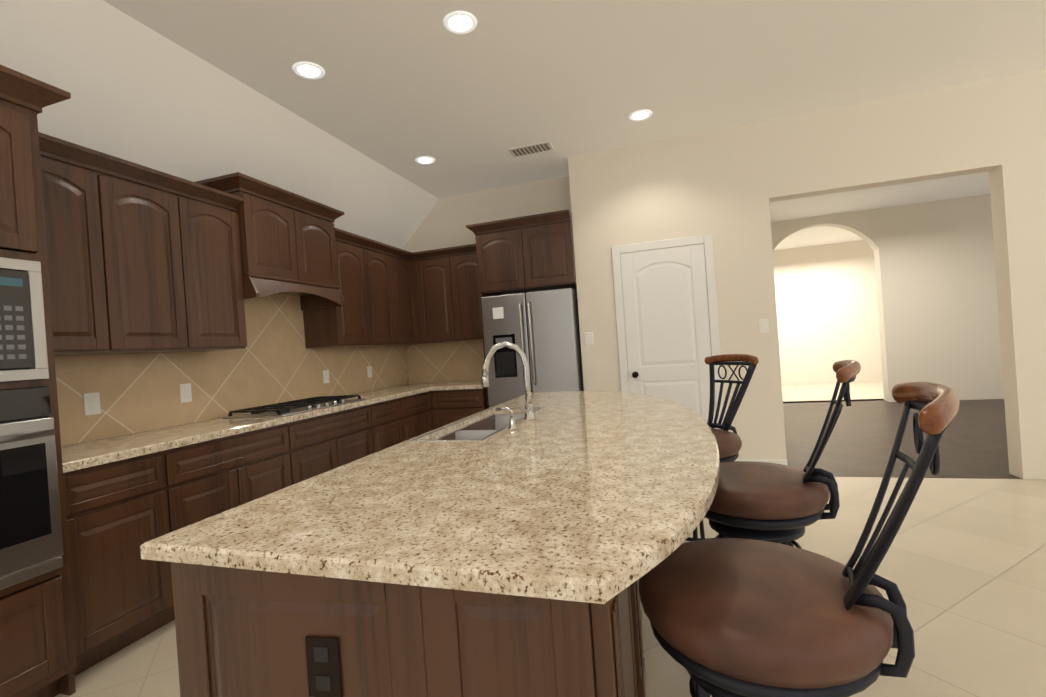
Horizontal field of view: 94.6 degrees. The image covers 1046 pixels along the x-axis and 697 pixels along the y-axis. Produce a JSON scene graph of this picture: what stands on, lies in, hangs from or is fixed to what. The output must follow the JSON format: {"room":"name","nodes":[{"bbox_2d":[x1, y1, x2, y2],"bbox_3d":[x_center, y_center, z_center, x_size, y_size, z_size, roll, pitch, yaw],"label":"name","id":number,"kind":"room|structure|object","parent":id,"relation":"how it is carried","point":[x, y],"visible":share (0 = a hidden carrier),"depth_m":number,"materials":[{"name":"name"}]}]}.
{"room":"kitchen","nodes":[
{"label":"kitchen","id":0,"kind":"room"},
{"bbox_2d":[0,0,438,248],"bbox_3d":[-2.656,-1.429,1.441,0.770,0.760,8.950,-4,0,17],"label":"ceiling","id":1,"kind":"structure","parent":0,"point":[143,94],"depth_m":2.88,"materials":[{"name":"beige paint"}]},
{"bbox_2d":[403,176,571,383],"bbox_3d":[-0.269,-0.358,5.517,2.350,3.250,0.200,-4,0,17],"label":"wall","id":2,"kind":"structure","parent":0,"point":[445,222],"depth_m":5.45,"materials":[{"name":"beige paint"}]},
{"bbox_2d":[303,228,374,347],"bbox_3d":[-1.685,-0.504,4.375,0.348,0.973,0.505,-4,0,17],"label":"upper cabinet","id":3,"kind":"object","parent":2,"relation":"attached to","point":[352,324],"depth_m":4.27,"materials":[{"name":"brown wood"}]},
{"bbox_2d":[371,240,402,345],"bbox_3d":[-1.563,-0.513,4.769,0.348,0.973,0.567,-4,0,17],"label":"upper cabinet","id":4,"kind":"object","parent":2,"relation":"attached to","point":[393,296],"depth_m":4.80,"materials":[{"name":"brown wood"}]},
{"bbox_2d":[395,248,414,345],"bbox_3d":[-1.441,-0.523,5.161,0.348,0.973,0.504,-4,0,17],"label":"upper cabinet","id":5,"kind":"object","parent":2,"relation":"attached to","point":[402,259],"depth_m":5.16,"materials":[{"name":"brown wood"}]},
{"bbox_2d":[403,252,422,344],"bbox_3d":[-1.301,-0.545,5.522,0.403,0.995,0.390,-4,0,17],"label":"upper cabinet","id":6,"kind":"object","parent":2,"relation":"attached to","point":[414,275],"depth_m":5.34,"materials":[{"name":"brown wood"}]},
{"bbox_2d":[415,248,446,343],"bbox_3d":[-0.914,-0.561,5.423,0.544,0.973,0.348,-4,0,17],"label":"upper cabinet","id":7,"kind":"object","parent":2,"relation":"attached to","point":[429,265],"depth_m":5.27,"materials":[{"name":"brown wood"}]},
{"bbox_2d":[406,339,483,383],"bbox_3d":[-0.811,0.152,5.589,1.192,0.464,0.008,-4,0,17],"label":"backsplash","id":8,"kind":"structure","parent":2,"relation":"attached to","point":[455,361],"depth_m":5.61,"materials":[{"name":"tile"}]},
{"bbox_2d":[443,244,482,341],"bbox_3d":[-0.551,-0.586,5.310,0.469,0.973,0.348,-4,0,17],"label":"upper cabinet","id":9,"kind":"object","parent":2,"relation":"attached to","point":[461,292],"depth_m":5.16,"materials":[{"name":"brown wood"}]},
{"bbox_2d":[55,399,1045,696],"bbox_3d":[2.407,1.143,2.156,9.650,0.100,13.200,-4,0,17],"label":"floor","id":10,"kind":"structure","parent":0,"point":[962,566],"depth_m":2.53,"materials":[{"name":"tile"}]},
{"bbox_2d":[0,65,76,696],"bbox_3d":[-2.276,0.200,1.645,0.753,2.437,0.952,-4,0,17],"label":"tall cabinet","id":11,"kind":"object","parent":10,"relation":"on","point":[38,658],"visible":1,"depth_m":1.86,"materials":[{"name":"brown wood"}]},
{"bbox_2d":[0,257,48,381],"bbox_3d":[-2.257,-0.084,1.633,0.600,0.460,0.726,-4,0,17],"label":"microwave","id":12,"kind":"object","parent":11,"relation":"in","point":[23,349],"visible":0.98,"depth_m":1.82,"materials":[{"name":"silver plastic"}]},
{"bbox_2d":[0,386,63,589],"bbox_3d":[-2.214,0.530,1.634,0.720,0.710,0.726,-4,0,17],"label":"wall oven","id":13,"kind":"object","parent":11,"relation":"in","point":[31,542],"visible":0.92,"depth_m":1.80,"materials":[{"name":"silver metal"}]},
{"bbox_2d":[63,446,186,675],"bbox_3d":[-2.091,0.966,2.295,0.618,0.880,0.514,-4,0,17],"label":"base cabinet","id":14,"kind":"object","parent":10,"relation":"on","point":[119,513],"depth_m":2.18,"materials":[{"name":"brown wood"}]},
{"bbox_2d":[61,382,448,472],"bbox_3d":[-1.617,0.467,3.859,0.658,0.039,3.801,-4,0,17],"label":"countertop","id":15,"kind":"structure","parent":14,"relation":"on","point":[78,456],"depth_m":2.67,"materials":[{"name":"stone"}]},
{"bbox_2d":[222,395,365,417],"bbox_3d":[-1.683,0.429,3.656,0.520,0.044,0.900,-4,0,17],"label":"gas cooktop","id":16,"kind":"object","parent":15,"relation":"in","point":[282,409],"visible":1,"depth_m":3.48,"materials":[{"name":"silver metal"}]},
{"bbox_2d":[183,420,302,525],"bbox_3d":[-1.915,0.952,2.862,0.618,0.880,0.927,-4,0,17],"label":"base cabinet","id":17,"kind":"object","parent":10,"relation":"on","point":[223,474],"depth_m":2.78,"materials":[{"name":"brown wood"}]},
{"bbox_2d":[299,403,374,480],"bbox_3d":[-1.672,0.933,3.643,0.618,0.880,0.962,-4,0,17],"label":"base cabinet","id":18,"kind":"object","parent":10,"relation":"on","point":[330,441],"depth_m":3.58,"materials":[{"name":"brown wood"}]},
{"bbox_2d":[375,396,408,452],"bbox_3d":[-1.463,0.916,4.318,0.618,0.880,0.576,-4,0,17],"label":"base cabinet","id":19,"kind":"object","parent":10,"relation":"on","point":[390,415],"depth_m":4.27,"materials":[{"name":"brown wood"}]},
{"bbox_2d":[171,567,645,696],"bbox_3d":[0.123,0.809,2.140,0.892,0.886,2.690,-4,0,17],"label":"kitchen island","id":20,"kind":"object","parent":10,"relation":"on","point":[237,635],"depth_m":0.90,"materials":[{"name":"wood"}]},
{"bbox_2d":[140,391,719,610],"bbox_3d":[0.193,0.342,2.131,1.174,0.032,2.796,-4,0,17],"label":"island countertop","id":21,"kind":"structure","parent":20,"relation":"on","point":[575,504],"depth_m":1.04,"materials":[{"name":"beige stone"}]},
{"bbox_2d":[436,411,524,438],"bbox_3d":[-0.157,0.475,2.313,0.310,0.210,0.909,-4,0,17],"label":"sink","id":22,"kind":"object","parent":21,"relation":"in","point":[478,427],"depth_m":2.55,"materials":[{"name":"silver metal"}]},
{"bbox_2d":[496,407,517,429],"bbox_3d":[-0.069,0.295,2.046,0.093,0.096,0.044,-4,0,17],"label":"soap dispenser","id":23,"kind":"object","parent":21,"relation":"on","point":[512,424],"visible":1,"depth_m":2.03,"materials":[{"name":"silver metal"}]},
{"bbox_2d":[481,341,535,420],"bbox_3d":[-0.081,0.154,2.288,0.266,0.378,0.099,-4,0,17],"label":"faucet","id":24,"kind":"object","parent":21,"relation":"on","point":[528,410],"visible":1,"depth_m":2.27,"materials":[{"name":"silver metal"}]},
{"bbox_2d":[407,391,433,438],"bbox_3d":[-1.308,0.904,4.817,0.618,0.880,0.596,-4,0,17],"label":"base cabinet","id":25,"kind":"object","parent":10,"relation":"on","point":[419,414],"depth_m":4.75,"materials":[{"name":"brown wood"}]},
{"bbox_2d":[429,388,487,431],"bbox_3d":[-0.854,0.871,5.298,1.196,0.880,0.618,-4,0,17],"label":"base cabinet","id":26,"kind":"object","parent":10,"relation":"on","point":[449,406],"visible":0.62,"depth_m":4.92,"materials":[{"name":"brown wood"}]},
{"bbox_2d":[433,380,485,390],"bbox_3d":[-0.576,0.390,5.193,0.540,0.039,0.633,-4,0,17],"label":"countertop","id":27,"kind":"structure","parent":26,"relation":"on","point":[459,385],"depth_m":4.95,"materials":[{"name":"stone"}]},
{"bbox_2d":[466,209,576,408],"bbox_3d":[0.107,-0.017,4.972,1.049,2.520,0.629,-4,0,17],"label":"cabinet surround","id":28,"kind":"object","parent":10,"relation":"on","point":[529,253],"visible":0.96,"depth_m":4.70,"materials":[{"name":"brown wood"}]},
{"bbox_2d":[481,288,583,407],"bbox_3d":[0.159,0.335,4.921,0.920,1.770,0.677,-4,0,17],"label":"fridge","id":29,"kind":"object","parent":10,"relation":"on","point":[541,329],"visible":0.42,"depth_m":4.64,"materials":[{"name":"grey metal"}]},
{"bbox_2d":[685,354,758,540],"bbox_3d":[0.938,0.620,2.519,0.575,1.146,0.468,-4,0,-21],"label":"bar stool","id":30,"kind":"object","parent":10,"relation":"on","point":[729,444],"visible":0.38,"depth_m":2.53,"materials":[{"name":"black metal"}]},
{"bbox_2d":[704,360,860,696],"bbox_3d":[0.875,0.626,1.695,0.575,1.146,0.468,-4,0,31],"label":"bar stool","id":31,"kind":"object","parent":10,"relation":"on","point":[777,503],"visible":0.56,"depth_m":1.56,"materials":[{"name":"brown leather"}]},
{"bbox_2d":[639,382,959,696],"bbox_3d":[0.538,0.652,0.982,0.575,1.146,0.468,-4,0,32],"label":"bar stool","id":32,"kind":"object","parent":10,"relation":"on","point":[733,617],"visible":0.98,"depth_m":0.87,"materials":[{"name":"brown leather"}]},
{"bbox_2d":[103,0,1045,221],"bbox_3d":[2.550,-2.075,2.033,8.880,0.200,13.200,-4,0,17],"label":"ceiling","id":33,"kind":"structure","parent":0,"point":[399,87],"depth_m":3.16,"materials":[{"name":"beige paint"}]},
{"bbox_2d":[292,62,324,78],"bbox_3d":[-1.313,-1.703,2.960,0.184,0.006,0.184,-4,0,17],"label":"recessed light","id":34,"kind":"object","parent":33,"relation":"in","point":[308,70],"visible":1,"depth_m":2.96,"materials":[{"name":"white"}]},
{"bbox_2d":[415,156,434,164],"bbox_3d":[-0.901,-1.736,4.455,0.184,0.006,0.184,-4,0,17],"label":"recessed light","id":35,"kind":"object","parent":33,"relation":"in","point":[425,160],"visible":1,"depth_m":4.45,"materials":[{"name":"white"}]},
{"bbox_2d":[443,11,476,33],"bbox_3d":[-0.341,-1.770,2.625,0.184,0.006,0.184,-4,0,17],"label":"recessed light","id":36,"kind":"object","parent":33,"relation":"in","point":[460,22],"visible":1,"depth_m":2.62,"materials":[{"name":"white"}]},
{"bbox_2d":[508,141,553,156],"bbox_3d":[0.073,-1.799,4.360,0.380,0.015,0.180,-4,0,17],"label":"ceiling vent","id":37,"kind":"object","parent":33,"relation":"in","point":[531,149],"visible":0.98,"depth_m":4.34,"materials":[{"name":"white metal"}]},
{"bbox_2d":[629,109,651,120],"bbox_3d":[0.941,-1.863,3.858,0.184,0.006,0.184,-4,0,17],"label":"recessed light","id":38,"kind":"object","parent":33,"relation":"in","point":[641,115],"visible":1,"depth_m":3.85,"materials":[{"name":"white"}]},
{"bbox_2d":[774,266,782,396],"bbox_3d":[3.335,-0.567,7.906,0.002,3.350,7.590,-4,0,17],"label":"wall","id":39,"kind":"structure","parent":0,"point":[774,266],"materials":[{"name":"beige paint"}]},
{"bbox_2d":[568,68,1045,478],"bbox_3d":[4.085,-0.659,3.895,7.250,3.250,0.700,-4,0,17],"label":"wall","id":40,"kind":"structure","parent":0,"point":[995,128],"depth_m":4.10,"materials":[{"name":"beige paint"}]},
{"bbox_2d":[585,332,592,344],"bbox_3d":[0.631,-0.093,4.611,0.076,0.120,0.008,-4,0,17],"label":"switch plate","id":41,"kind":"object","parent":40,"relation":"attached to","point":[588,338],"visible":1,"depth_m":4.61,"materials":[{"name":"white plastic"}]},
{"bbox_2d":[611,234,724,428],"bbox_3d":[1.324,0.087,4.394,0.887,2.145,0.020,-4,0,17],"label":"door frame","id":42,"kind":"structure","parent":40,"relation":"attached to","point":[706,240],"depth_m":4.35,"materials":[{"name":"white wood"}]},
{"bbox_2d":[620,244,715,428],"bbox_3d":[1.317,0.123,4.363,0.731,2.058,0.084,-4,0,17],"label":"pantry door","id":43,"kind":"structure","parent":40,"relation":"in","point":[666,316],"depth_m":4.38,"materials":[{"name":"white wood"}]},
{"bbox_2d":[735,460,787,464],"bbox_3d":[2.026,1.041,4.202,0.500,0.145,0.016,-4,0,17],"label":"baseboard","id":44,"kind":"structure","parent":40,"relation":"attached to","point":[783,462],"depth_m":4.14,"materials":[{"name":"white wood"}]},
{"bbox_2d":[758,319,768,332],"bbox_3d":[2.074,-0.193,4.160,0.076,0.120,0.008,-4,0,17],"label":"switch plate","id":45,"kind":"object","parent":40,"relation":"attached to","point":[763,325],"visible":1,"depth_m":4.16,"materials":[{"name":"white plastic"}]},
{"bbox_2d":[771,194,1003,402],"bbox_3d":[6.604,-0.799,9.080,5.520,3.350,3.400,-4,0,17],"label":"wall","id":46,"kind":"structure","parent":0,"point":[888,299],"depth_m":7.56,"materials":[{"name":"beige paint"}]},
{"bbox_3d":[-2.811,-0.170,1.624,0.200,3.250,9.150,-4,0,17],"label":"wall","id":47,"kind":"structure","parent":0,"visible":0},
{"bbox_2d":[38,132,246,355],"bbox_3d":[-2.192,-0.474,2.668,0.394,0.995,1.233,-4,0,17],"label":"upper cabinet","id":48,"kind":"object","parent":47,"relation":"attached to","point":[142,259],"visible":0.85,"depth_m":2.57,"materials":[{"name":"brown wood"}]},
{"bbox_2d":[55,293,408,445],"bbox_3d":[-1.963,-0.001,3.952,0.008,0.939,3.795,-4,0,17],"label":"backsplash","id":49,"kind":"structure","parent":47,"relation":"attached to","point":[275,360],"depth_m":3.40,"materials":[{"name":"tile"}]},
{"bbox_2d":[83,392,100,415],"bbox_3d":[-2.347,0.301,2.628,0.007,0.120,0.076,-4,0,17],"label":"electrical outlet","id":50,"kind":"object","parent":49,"relation":"attached to","point":[91,403],"visible":1,"depth_m":2.62,"materials":[{"name":"white plastic"}]},
{"bbox_2d":[179,383,191,402],"bbox_3d":[-2.190,0.289,3.134,0.007,0.120,0.076,-4,0,17],"label":"electrical outlet","id":51,"kind":"object","parent":49,"relation":"attached to","point":[185,393],"visible":1,"depth_m":3.13,"materials":[{"name":"white plastic"}]},
{"bbox_2d":[323,370,329,383],"bbox_3d":[-1.796,0.258,4.404,0.007,0.120,0.076,-4,0,17],"label":"electrical outlet","id":52,"kind":"object","parent":49,"relation":"attached to","point":[326,376],"visible":1,"depth_m":4.40,"materials":[{"name":"white plastic"}]},
{"bbox_2d":[367,366,371,377],"bbox_3d":[-1.600,0.242,5.034,0.007,0.120,0.076,-4,0,17],"label":"electrical outlet","id":53,"kind":"object","parent":49,"relation":"attached to","point":[369,370],"visible":1,"depth_m":5.03,"materials":[{"name":"white plastic"}]},
{"bbox_2d":[195,172,345,309],"bbox_3d":[-1.865,-0.736,3.684,0.448,0.805,1.052,-4,0,17],"label":"upper cabinet","id":54,"kind":"object","parent":47,"relation":"attached to","point":[287,243],"visible":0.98,"depth_m":3.52,"materials":[{"name":"brown wood"}]}
]}

